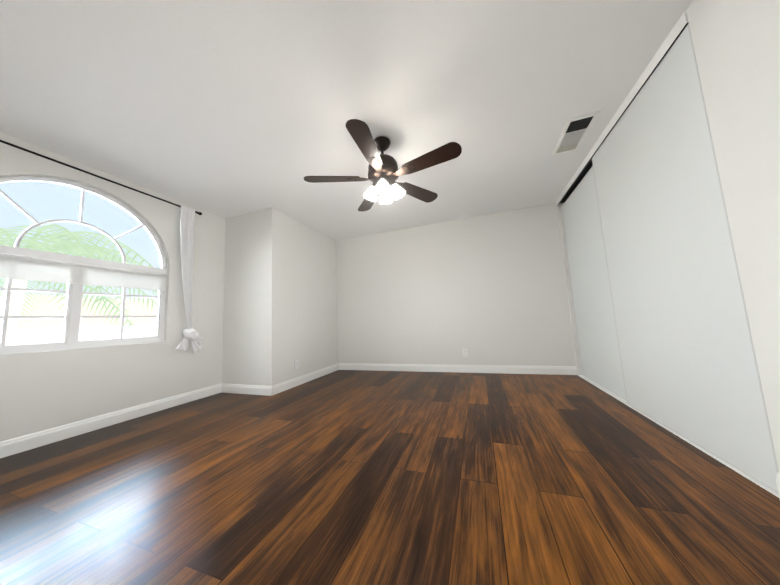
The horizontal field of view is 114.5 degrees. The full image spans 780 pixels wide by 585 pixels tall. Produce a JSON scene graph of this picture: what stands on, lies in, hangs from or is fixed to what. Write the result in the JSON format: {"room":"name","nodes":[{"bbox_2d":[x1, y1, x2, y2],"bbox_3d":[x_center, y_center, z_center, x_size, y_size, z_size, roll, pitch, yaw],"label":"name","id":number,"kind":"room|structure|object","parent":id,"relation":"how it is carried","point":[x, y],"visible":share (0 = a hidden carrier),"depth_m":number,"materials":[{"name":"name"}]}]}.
{"room":"empty bedroom","nodes":[
{"label":"empty bedroom","id":0,"kind":"room"},
{"bbox_2d":[0,132,225,441],"bbox_3d":[-2.912,0.010,2.120,0.150,2.440,3.080,-5,-7,19],"label":"wall","id":1,"kind":"structure","parent":0,"point":[42,390],"depth_m":2.53,"materials":[{"name":"white paint"}]},
{"bbox_2d":[0,175,166,354],"bbox_3d":[-2.867,-0.257,2.299,0.050,1.525,1.380,-5,-7,19],"label":"window","id":2,"kind":"structure","parent":1,"relation":"in","point":[72,316],"depth_m":2.26,"materials":[{"name":"white plastic"}]},
{"bbox_2d":[0,252,167,290],"bbox_3d":[-2.822,-0.174,2.275,0.036,0.194,1.360,-5,-7,19],"label":"roller shade","id":3,"kind":"object","parent":2,"relation":"attached to","point":[20,267],"visible":0.93,"depth_m":2.26,"materials":[{"name":"fabric"}]},
{"bbox_2d":[0,140,201,214],"bbox_3d":[-2.791,-1.093,2.351,0.106,0.044,1.938,-5,-7,19],"label":"curtain rod","id":4,"kind":"object","parent":1,"relation":"attached to","point":[48,158],"visible":0.81,"depth_m":2.27,"materials":[{"name":"black metal"}]},
{"bbox_2d":[175,204,204,353],"bbox_3d":[-2.410,-0.160,3.065,0.127,1.790,0.321,-5,-7,19],"label":"curtain","id":5,"kind":"object","parent":4,"relation":"hanging from","point":[187,217],"visible":1,"depth_m":3.02,"materials":[{"name":"white fabric"}]},
{"bbox_2d":[0,383,221,457],"bbox_3d":[-2.757,1.163,2.029,0.014,0.115,2.910,-5,-7,19],"label":"baseboard","id":6,"kind":"structure","parent":1,"relation":"attached to","point":[13,446],"depth_m":2.27,"materials":[{"name":"white wood"}]},
{"bbox_2d":[222,207,337,385],"bbox_3d":[-1.713,0.180,4.219,1.010,2.440,1.730,-5,-7,19],"label":"wall","id":7,"kind":"structure","parent":0,"point":[280,306],"depth_m":3.48,"materials":[{"name":"white paint"}]},
{"bbox_2d":[221,383,272,395],"bbox_3d":[-1.870,1.253,3.248,0.874,0.115,0.014,-5,-7,19],"label":"baseboard","id":8,"kind":"structure","parent":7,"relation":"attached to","point":[248,389],"depth_m":3.23,"materials":[{"name":"white wood"}]},
{"bbox_2d":[271,363,338,394],"bbox_3d":[-1.202,1.286,3.850,0.014,0.115,1.594,-5,-7,19],"label":"baseboard","id":9,"kind":"structure","parent":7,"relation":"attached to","point":[289,384],"depth_m":3.64,"materials":[{"name":"white wood"}]},
{"bbox_2d":[0,0,692,239],"bbox_3d":[-0.125,-1.408,2.172,5.595,0.120,4.790,-5,-7,19],"label":"ceiling","id":10,"kind":"structure","parent":0,"point":[226,108],"depth_m":1.72,"materials":[{"name":"paint"}]},
{"bbox_2d":[304,119,461,211],"bbox_3d":[-0.058,-1.083,2.165,1.307,0.532,1.282,-5,-7,19],"label":"ceiling fan","id":11,"kind":"object","parent":10,"relation":"hanging from","point":[384,172],"visible":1,"depth_m":2.10,"materials":[{"name":"brown wood"}]},
{"bbox_2d":[551,110,601,155],"bbox_3d":[1.660,-1.418,2.275,0.236,0.009,0.506,-5,-7,19],"label":"ceiling vent","id":12,"kind":"object","parent":10,"relation":"in","point":[574,132],"visible":1,"depth_m":2.23,"materials":[{"name":"white metal"}]},
{"bbox_2d":[0,370,779,584],"bbox_3d":[-0.002,1.135,1.896,5.595,0.120,4.790,-5,-7,19],"label":"floor","id":13,"kind":"structure","parent":0,"point":[353,477],"depth_m":1.24,"materials":[{"name":"brown wood"}]},
{"bbox_2d":[335,203,575,365],"bbox_3d":[1.185,0.021,4.048,4.585,2.440,0.150,-5,-7,19],"label":"wall","id":14,"kind":"structure","parent":0,"point":[488,289],"depth_m":4.00,"materials":[{"name":"white paint"}]},
{"bbox_2d":[339,363,576,374],"bbox_3d":[0.789,1.205,3.993,3.685,0.115,0.014,-5,-7,19],"label":"baseboard","id":15,"kind":"structure","parent":14,"relation":"attached to","point":[548,370],"depth_m":3.85,"materials":[{"name":"white wood"}]},
{"bbox_2d":[462,349,467,355],"bbox_3d":[1.162,0.932,3.888,0.070,0.115,0.009,-5,-7,19],"label":"outlet","id":16,"kind":"object","parent":14,"relation":"attached to","point":[465,352],"visible":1,"depth_m":3.89,"materials":[{"name":"white plastic"}]},
{"bbox_2d":[556,203,581,374],"bbox_3d":[2.514,-0.104,3.481,0.110,2.440,0.050,-5,-7,19],"label":"door frame","id":17,"kind":"structure","parent":14,"relation":"attached to","point":[569,292],"depth_m":3.47,"materials":[{"name":"white paint"}]},
{"bbox_2d":[686,0,779,472],"bbox_3d":[1.368,-0.399,0.246,0.110,2.440,2.040,-5,-7,19],"label":"wall","id":18,"kind":"structure","parent":0,"point":[736,44],"depth_m":1.11,"materials":[{"name":"white paint"}]},
{"bbox_2d":[578,375,778,497],"bbox_3d":[2.153,0.997,2.205,0.092,0.013,2.400,-5,-7,19],"label":"sill","id":19,"kind":"structure","parent":18,"relation":"attached to","point":[614,395],"depth_m":1.64,"materials":[{"name":"white"}]},
{"bbox_2d":[776,472,779,498],"bbox_3d":[1.365,0.760,0.141,0.014,0.115,2.040,-5,-7,19],"label":"baseboard","id":20,"kind":"structure","parent":18,"relation":"attached to","point":[778,480],"depth_m":1.10,"materials":[{"name":"white wood"}]},
{"label":"outside","id":21,"kind":"structure","parent":0,"visible":0},
{"bbox_2d":[0,181,160,299],"bbox_3d":[-27.247,-7.628,11.687,25.003,38.000,71.417,-5,-7,19],"label":"sky","id":22,"kind":"structure","parent":21,"point":[18,217],"depth_m":26.47,"materials":[{"name":"blue"}]},
{"bbox_3d":[-21.542,7.111,9.918,40.280,0.200,85.000,-5,-7,19],"label":"ground","id":23,"kind":"structure","parent":21,"visible":0},
{"bbox_2d":[0,293,156,344],"bbox_3d":[-17.609,3.184,8.882,13.000,7.000,34.000,-5,-7,19],"label":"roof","id":24,"kind":"structure","parent":23,"relation":"on","point":[108,331],"depth_m":12.03,"materials":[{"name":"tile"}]},
{"bbox_2d":[0,224,157,345],"bbox_3d":[-8.137,2.146,5.445,6.085,7.504,6.192,-5,-7,19],"label":"palm tree","id":25,"kind":"object","parent":23,"relation":"on","point":[88,248],"depth_m":5.85,"materials":[{"name":"green plant"}]},
{"bbox_3d":[2.049,-1.408,2.461,0.110,0.025,2.400,-5,-7,19],"label":"wall","id":26,"kind":"structure","parent":0,"visible":0},
{"bbox_2d":[561,166,625,399],"bbox_3d":[2.310,-0.117,2.877,0.034,2.326,1.216,-5,-7,19],"label":"sliding door","id":27,"kind":"structure","parent":26,"relation":"in","point":[596,326],"depth_m":2.84,"materials":[{"name":"white wood"}]},
{"bbox_2d":[556,11,688,205],"bbox_3d":[2.042,-1.365,2.459,0.108,0.120,2.400,-5,-7,19],"label":"track rail","id":28,"kind":"object","parent":26,"relation":"attached to","point":[681,24],"visible":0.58,"depth_m":1.88,"materials":[{"name":"white metal"}]},
{"bbox_2d":[592,23,778,492],"bbox_3d":[1.882,-0.237,1.798,0.034,2.375,1.235,-5,-7,19],"label":"sliding door","id":29,"kind":"structure","parent":26,"relation":"in","point":[690,372],"depth_m":1.53,"materials":[{"name":"white wood"}]}
]}

